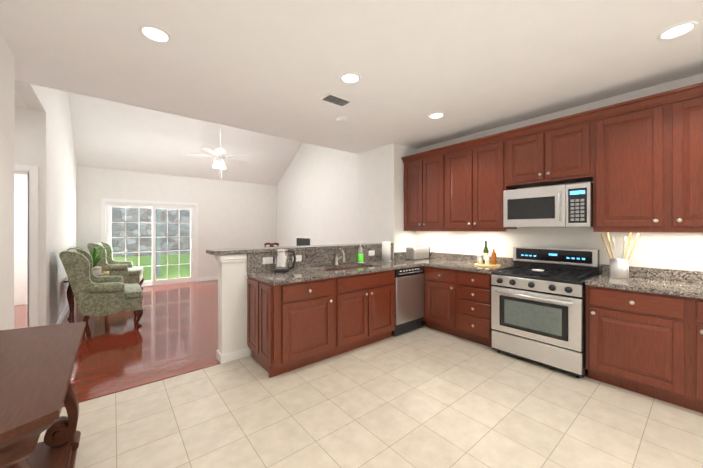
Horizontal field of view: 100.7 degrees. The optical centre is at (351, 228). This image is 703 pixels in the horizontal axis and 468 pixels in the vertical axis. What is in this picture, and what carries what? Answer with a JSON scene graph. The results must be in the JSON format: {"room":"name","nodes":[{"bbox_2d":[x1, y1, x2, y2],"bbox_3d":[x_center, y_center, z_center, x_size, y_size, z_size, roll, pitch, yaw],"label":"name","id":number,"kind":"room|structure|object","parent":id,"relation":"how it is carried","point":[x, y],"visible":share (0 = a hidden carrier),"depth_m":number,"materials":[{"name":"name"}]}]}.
{"room":"kitchen","nodes":[
{"label":"kitchen","id":0,"kind":"room"},
{"bbox_2d":[14,174,26,305],"bbox_3d":[-6.363,0.016,5.149,1.840,2.740,0.150,0,0,-39],"label":"wall","id":1,"kind":"structure","parent":0,"point":[20,239],"depth_m":5.31,"materials":[{"name":"paint"}]},
{"bbox_2d":[14,106,28,323],"bbox_3d":[-4.399,0.014,2.757,1.850,2.740,0.140,0,0,-39],"label":"wall","id":2,"kind":"structure","parent":0,"point":[20,136],"depth_m":3.25,"materials":[{"name":"paint"}]},
{"bbox_2d":[0,33,76,329],"bbox_3d":[-2.525,-0.736,1.991,0.180,4.238,11.100,0,0,-39],"label":"wall","id":3,"kind":"structure","parent":0,"point":[51,152],"depth_m":3.36,"materials":[{"name":"paint"}]},
{"bbox_2d":[14,164,249,406],"bbox_3d":[-1.453,0.334,2.867,6.550,2.100,10.800,0,0,-39],"label":"baseboard","id":4,"kind":"structure","parent":3,"relation":"attached to","point":[32,233],"depth_m":3.28,"materials":[{"name":"white wood"}]},
{"bbox_2d":[14,280,218,404],"bbox_3d":[-3.204,1.436,5.045,6.900,0.100,5.510,0,0,-39],"label":"floor","id":5,"kind":"structure","parent":0,"point":[176,333],"depth_m":3.65,"materials":[{"name":"red wood"}]},
{"bbox_2d":[63,272,110,318],"bbox_3d":[-4.278,1.078,4.755,0.540,0.624,0.800,0,0,-39],"label":"side table","id":6,"kind":"object","parent":5,"relation":"on","point":[70,296],"visible":0.35,"depth_m":4.48,"materials":[{"name":"brown wood"}]},
{"bbox_2d":[75,246,123,275],"bbox_3d":[-4.157,0.522,4.745,0.725,0.485,0.752,0,0,-39],"label":"potted plant","id":7,"kind":"object","parent":6,"relation":"on","point":[96,270],"visible":0.46,"depth_m":4.69,"materials":[{"name":"green plant"}]},
{"bbox_2d":[59,248,142,335],"bbox_3d":[-3.528,0.836,4.167,0.852,1.118,0.860,0,0,-39],"label":"chair","id":8,"kind":"object","parent":5,"relation":"on","point":[96,296],"visible":0.94,"depth_m":3.84,"materials":[{"name":"fabric"}]},
{"bbox_2d":[87,242,143,288],"bbox_3d":[-5.026,0.838,6.268,0.852,1.118,0.860,0,0,-31],"label":"chair","id":9,"kind":"object","parent":5,"relation":"on","point":[128,272],"visible":0.73,"depth_m":6.04,"materials":[{"name":"fabric"}]},
{"bbox_2d":[264,243,278,246],"bbox_3d":[-2.167,0.882,7.677,0.477,1.020,0.519,0,0,-1],"label":"dining chair","id":10,"kind":"object","parent":5,"relation":"on","point":[271,244],"visible":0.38,"depth_m":7.91,"materials":[{"name":"brown wood"}]},
{"bbox_2d":[77,166,276,277],"bbox_3d":[-4.147,0.018,7.738,4.950,2.740,0.150,0,0,-39],"label":"wall","id":11,"kind":"structure","parent":0,"point":[231,214],"depth_m":7.79,"materials":[{"name":"paint"}]},
{"bbox_2d":[101,198,197,286],"bbox_3d":[-4.851,0.352,7.138,1.940,2.070,0.146,0,0,-39],"label":"sliding glass door","id":12,"kind":"structure","parent":11,"relation":"in","point":[107,205],"depth_m":7.13,"materials":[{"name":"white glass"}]},
{"bbox_2d":[14,80,355,185],"bbox_3d":[-2.691,-2.071,5.992,4.910,1.620,4.700,0,0,-39],"label":"ceiling","id":13,"kind":"structure","parent":0,"point":[109,134],"depth_m":6.53,"materials":[{"name":"paint"}]},
{"bbox_2d":[184,125,250,178],"bbox_3d":[-2.675,-1.837,5.962,1.277,1.846,1.256,0,0,-39],"label":"ceiling fan","id":14,"kind":"object","parent":13,"relation":"hanging from","point":[219,154],"visible":0.92,"depth_m":5.84,"materials":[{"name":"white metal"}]},
{"bbox_2d":[218,253,251,354],"bbox_3d":[-0.395,0.826,3.862,2.548,1.118,0.140,0,0,-39],"label":"wall","id":15,"kind":"structure","parent":0,"point":[232,305],"depth_m":3.08,"materials":[{"name":"paint"}]},
{"bbox_2d":[246,247,405,270],"bbox_3d":[-0.012,0.367,4.028,2.841,0.206,0.080,0,0,-39],"label":"backsplash","id":16,"kind":"structure","parent":15,"relation":"attached to","point":[328,254],"depth_m":3.72,"materials":[{"name":"grey stone"}]},
{"bbox_2d":[263,257,272,263],"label":"outlet","id":17,"kind":"object","parent":16,"relation":"attached to","point":[266,260],"depth_m":3.27,"materials":[{"name":"white plastic"}]},
{"bbox_2d":[293,255,301,261],"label":"outlet","id":18,"kind":"object","parent":16,"relation":"attached to","point":[298,257],"depth_m":3.51,"materials":[{"name":"white plastic"}]},
{"bbox_2d":[369,250,374,255],"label":"outlet","id":19,"kind":"object","parent":16,"relation":"attached to","point":[371,253],"depth_m":4.29,"materials":[{"name":"white plastic"}]},
{"bbox_2d":[0,0,702,153],"bbox_3d":[-1.244,-1.416,2.652,6.900,0.120,10.500,0,0,-39],"label":"ceiling","id":20,"kind":"structure","parent":0,"point":[278,68],"depth_m":2.32,"materials":[{"name":"paint"}]},
{"bbox_2d":[139,25,170,42],"bbox_3d":[-1.364,-1.352,2.025,0.189,0.007,0.189,0,0,27],"label":"recessed light","id":21,"kind":"object","parent":20,"relation":"in","point":[154,33],"depth_m":2.02,"materials":[{"name":"white glass"}]},
{"bbox_2d":[320,93,351,106],"bbox_3d":[-0.160,-1.348,3.049,0.300,0.016,0.160,0,0,-39],"label":"ceiling vent","id":22,"kind":"object","parent":20,"relation":"in","point":[335,99],"visible":1,"depth_m":3.02,"materials":[{"name":"grey metal"}]},
{"bbox_2d":[337,117,346,122],"bbox_3d":[-0.114,-1.338,3.577,0.130,0.034,0.130,0,0,-39],"label":"smoke detector","id":23,"kind":"object","parent":20,"relation":"attached to","point":[342,119],"visible":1,"depth_m":3.54,"materials":[{"name":"white plastic"}]},
{"bbox_2d":[340,72,360,83],"bbox_3d":[-0.011,-1.352,2.614,0.189,0.007,0.189,0,0,12],"label":"recessed light","id":24,"kind":"object","parent":20,"relation":"in","point":[348,78],"depth_m":2.62,"materials":[{"name":"white glass"}]},
{"bbox_2d":[428,113,444,118],"bbox_3d":[1.013,-1.351,3.479,0.189,0.007,0.189,0,0,42],"label":"recessed light","id":25,"kind":"object","parent":20,"relation":"in","point":[434,115],"depth_m":3.47,"materials":[{"name":"white glass"}]},
{"bbox_2d":[657,21,698,40],"bbox_3d":[2.229,-1.352,1.993,0.189,0.007,0.189,0,0,27],"label":"recessed light","id":26,"kind":"object","parent":20,"relation":"in","point":[678,30],"depth_m":1.99,"materials":[{"name":"white glass"}]},
{"bbox_2d":[37,321,702,467],"bbox_3d":[1.065,1.433,1.367,4.950,0.100,5.590,0,0,-39],"label":"floor","id":27,"kind":"structure","parent":0,"point":[423,396],"depth_m":2.12,"materials":[{"name":"beige tile"}]},
{"bbox_2d":[0,321,85,467],"bbox_3d":[-1.504,0.995,1.262,0.447,0.775,1.540,0,0,-39],"label":"console table","id":28,"kind":"object","parent":27,"relation":"on","point":[37,390],"visible":1,"depth_m":1.30,"materials":[{"name":"brown wood"}]},
{"bbox_2d":[247,275,337,377],"bbox_3d":[-0.654,0.947,3.116,0.696,0.874,0.679,0,0,-39],"label":"base cabinet","id":29,"kind":"object","parent":27,"relation":"on","point":[291,326],"depth_m":2.86,"materials":[{"name":"brown wood"}]},
{"bbox_2d":[247,259,421,282],"bbox_3d":[-0.069,0.490,3.595,2.195,0.040,0.682,0,0,-39],"label":"countertop","id":30,"kind":"structure","parent":29,"relation":"on","point":[375,264],"depth_m":3.23,"materials":[{"name":"grey stone"}]},
{"bbox_2d":[274,249,295,272],"bbox_3d":[-0.743,0.344,3.210,0.214,0.250,0.179,0,0,-39],"label":"kettle","id":31,"kind":"object","parent":30,"relation":"on","point":[282,262],"visible":1,"depth_m":3.14,"materials":[{"name":"silver metal"}]},
{"bbox_2d":[357,241,363,262],"bbox_3d":[0.127,0.321,4.070,0.104,0.297,0.104,0,0,-39],"label":"soap dispenser","id":32,"kind":"object","parent":30,"relation":"on","point":[360,257],"visible":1,"depth_m":4.04,"materials":[{"name":"green plastic"}]},
{"bbox_2d":[381,237,390,261],"bbox_3d":[0.506,0.295,4.238,0.150,0.350,0.150,0,0,-39],"label":"paper towel holder","id":33,"kind":"object","parent":30,"relation":"on","point":[386,250],"visible":1,"depth_m":4.19,"materials":[{"name":"white paper"}]},
{"bbox_2d":[322,267,397,354],"bbox_3d":[-0.005,0.948,3.614,0.939,0.874,0.628,0,0,-39],"label":"base cabinet","id":34,"kind":"object","parent":27,"relation":"on","point":[367,300],"depth_m":3.38,"materials":[{"name":"brown wood"}]},
{"bbox_2d":[398,263,425,334],"bbox_3d":[0.585,0.948,4.096,0.738,0.874,0.628,0,0,-39],"label":"dishwasher","id":35,"kind":"object","parent":27,"relation":"on","point":[411,280],"depth_m":3.88,"materials":[{"name":"silver metal"}]},
{"bbox_2d":[426,267,453,334],"bbox_3d":[1.392,0.948,4.048,0.620,0.874,0.525,0,0,-39],"label":"base cabinet","id":36,"kind":"object","parent":27,"relation":"on","point":[439,280],"depth_m":3.84,"materials":[{"name":"brown wood"}]},
{"bbox_2d":[454,267,492,346],"bbox_3d":[1.699,0.948,3.672,0.620,0.874,0.447,0,0,-39],"label":"base cabinet","id":37,"kind":"object","parent":27,"relation":"on","point":[472,289],"depth_m":3.49,"materials":[{"name":"brown wood"}]},
{"bbox_2d":[406,259,505,270],"bbox_3d":[1.342,0.490,4.110,0.641,0.040,1.572,0,0,-39],"label":"countertop","id":38,"kind":"structure","parent":37,"relation":"on","point":[458,263],"depth_m":3.85,"materials":[{"name":"grey stone"}]},
{"bbox_2d":[406,243,434,259],"bbox_3d":[1.078,0.340,4.542,0.469,0.261,0.214,0,0,-39],"label":"toaster","id":39,"kind":"object","parent":38,"relation":"on","point":[419,252],"visible":0.98,"depth_m":4.44,"materials":[{"name":"silver metal"}]},
{"bbox_2d":[474,241,500,266],"bbox_3d":[1.752,0.311,3.759,0.310,0.316,0.310,0,0,-39],"label":"tray","id":40,"kind":"object","parent":38,"relation":"on","point":[483,260],"visible":1,"depth_m":3.72,"materials":[{"name":"brown wood"}]},
{"bbox_2d":[491,246,598,377],"bbox_3d":[2.057,0.797,3.136,0.736,1.175,0.818,0,0,-39],"label":"gas range","id":41,"kind":"object","parent":27,"relation":"on","point":[538,304],"visible":0.94,"depth_m":2.96,"materials":[{"name":"silver metal"}]},
{"bbox_2d":[585,283,685,407],"bbox_3d":[2.569,0.947,2.609,0.620,0.874,0.627,0,0,-39],"label":"base cabinet","id":42,"kind":"object","parent":27,"relation":"on","point":[644,328],"depth_m":2.39,"materials":[{"name":"brown wood"}]},
{"bbox_2d":[586,275,702,298],"bbox_3d":[2.804,0.488,2.323,0.641,0.040,1.365,0,0,-39],"label":"countertop","id":43,"kind":"structure","parent":42,"relation":"on","point":[672,285],"depth_m":2.46,"materials":[{"name":"grey stone"}]},
{"bbox_2d":[600,232,638,278],"bbox_3d":[2.588,0.237,2.815,0.211,0.463,0.281,0,0,-39],"label":"utensil crock","id":44,"kind":"object","parent":43,"relation":"on","point":[619,267],"visible":0.92,"depth_m":2.78,"materials":[{"name":"silver metal"}]},
{"bbox_2d":[686,295,702,412],"bbox_3d":[3.002,0.946,2.081,0.620,0.874,0.740,0,0,-39],"label":"base cabinet","id":45,"kind":"object","parent":27,"relation":"on","point":[694,303],"depth_m":2.17,"materials":[{"name":"brown wood"}]},
{"bbox_2d":[358,143,415,258],"bbox_3d":[0.683,0.016,5.152,0.750,2.740,0.870,0,0,-39],"label":"wall","id":46,"kind":"structure","parent":0,"point":[380,194],"depth_m":4.79,"materials":[{"name":"paint"}]},
{"bbox_2d":[277,73,702,273],"bbox_3d":[1.159,-0.733,5.006,0.200,4.238,11.100,0,0,-39],"label":"wall","id":47,"kind":"structure","parent":0,"point":[667,250],"depth_m":4.40,"materials":[{"name":"paint"}]},
{"bbox_2d":[296,236,310,245],"bbox_3d":[-1.301,0.388,7.838,0.017,0.360,0.800,0,0,-39],"label":"air vent","id":48,"kind":"object","parent":47,"relation":"in","point":[302,241],"visible":0.62,"depth_m":7.81,"materials":[{"name":"grey metal"}]},
{"bbox_2d":[401,147,444,229],"bbox_3d":[1.206,-0.576,4.518,0.336,1.152,0.766,0,0,-39],"label":"upper cabinet","id":49,"kind":"object","parent":47,"relation":"attached to","point":[424,173],"depth_m":4.37,"materials":[{"name":"brown wood"}]},
{"bbox_2d":[445,132,516,229],"bbox_3d":[1.708,-0.576,3.904,0.336,1.152,0.820,0,0,-39],"label":"upper cabinet","id":50,"kind":"object","parent":47,"relation":"attached to","point":[475,186],"depth_m":3.76,"materials":[{"name":"brown wood"}]},
{"bbox_2d":[479,240,483,248],"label":"outlet","id":51,"kind":"object","parent":47,"relation":"attached to","point":[481,242],"depth_m":4.04,"materials":[{"name":"white plastic"}]},
{"bbox_2d":[503,182,592,226],"bbox_3d":[2.184,-0.237,3.234,0.445,0.433,0.810,0,0,-39],"label":"over-the-range microwave","id":52,"kind":"object","parent":47,"relation":"attached to","point":[568,205],"visible":0.98,"depth_m":3.06,"materials":[{"name":"silver metal"}]},
{"bbox_2d":[505,110,592,189],"bbox_3d":[2.227,-0.834,3.270,0.336,0.637,0.820,0,0,-39],"label":"upper cabinet","id":53,"kind":"object","parent":47,"relation":"attached to","point":[559,150],"depth_m":3.12,"materials":[{"name":"brown wood"}]},
{"bbox_2d":[427,252,702,282],"bbox_3d":[2.287,0.419,3.438,0.030,0.100,3.746,0,0,-39],"label":"backsplash","id":54,"kind":"structure","parent":47,"relation":"attached to","point":[642,272],"depth_m":2.78,"materials":[{"name":"grey stone"}]},
{"bbox_2d":[589,92,664,229],"bbox_3d":[2.644,-0.577,2.760,0.336,1.152,0.497,0,0,-39],"label":"upper cabinet","id":55,"kind":"object","parent":47,"relation":"attached to","point":[638,162],"depth_m":2.64,"materials":[{"name":"brown wood"}]},
{"bbox_2d":[665,82,702,229],"bbox_3d":[3.031,-0.578,2.288,0.336,1.152,0.723,0,0,-39],"label":"upper cabinet","id":56,"kind":"object","parent":47,"relation":"attached to","point":[684,105],"depth_m":2.39,"materials":[{"name":"brown wood"}]},
{"label":"outside","id":57,"kind":"structure","parent":0,"visible":0},
{"bbox_2d":[112,207,189,280],"bbox_3d":[-5.568,-0.271,9.198,15.000,3.920,3.910,0,0,-39],"label":"outdoor view","id":58,"kind":"object","parent":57,"point":[172,238],"depth_m":9.60,"materials":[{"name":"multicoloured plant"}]}
]}

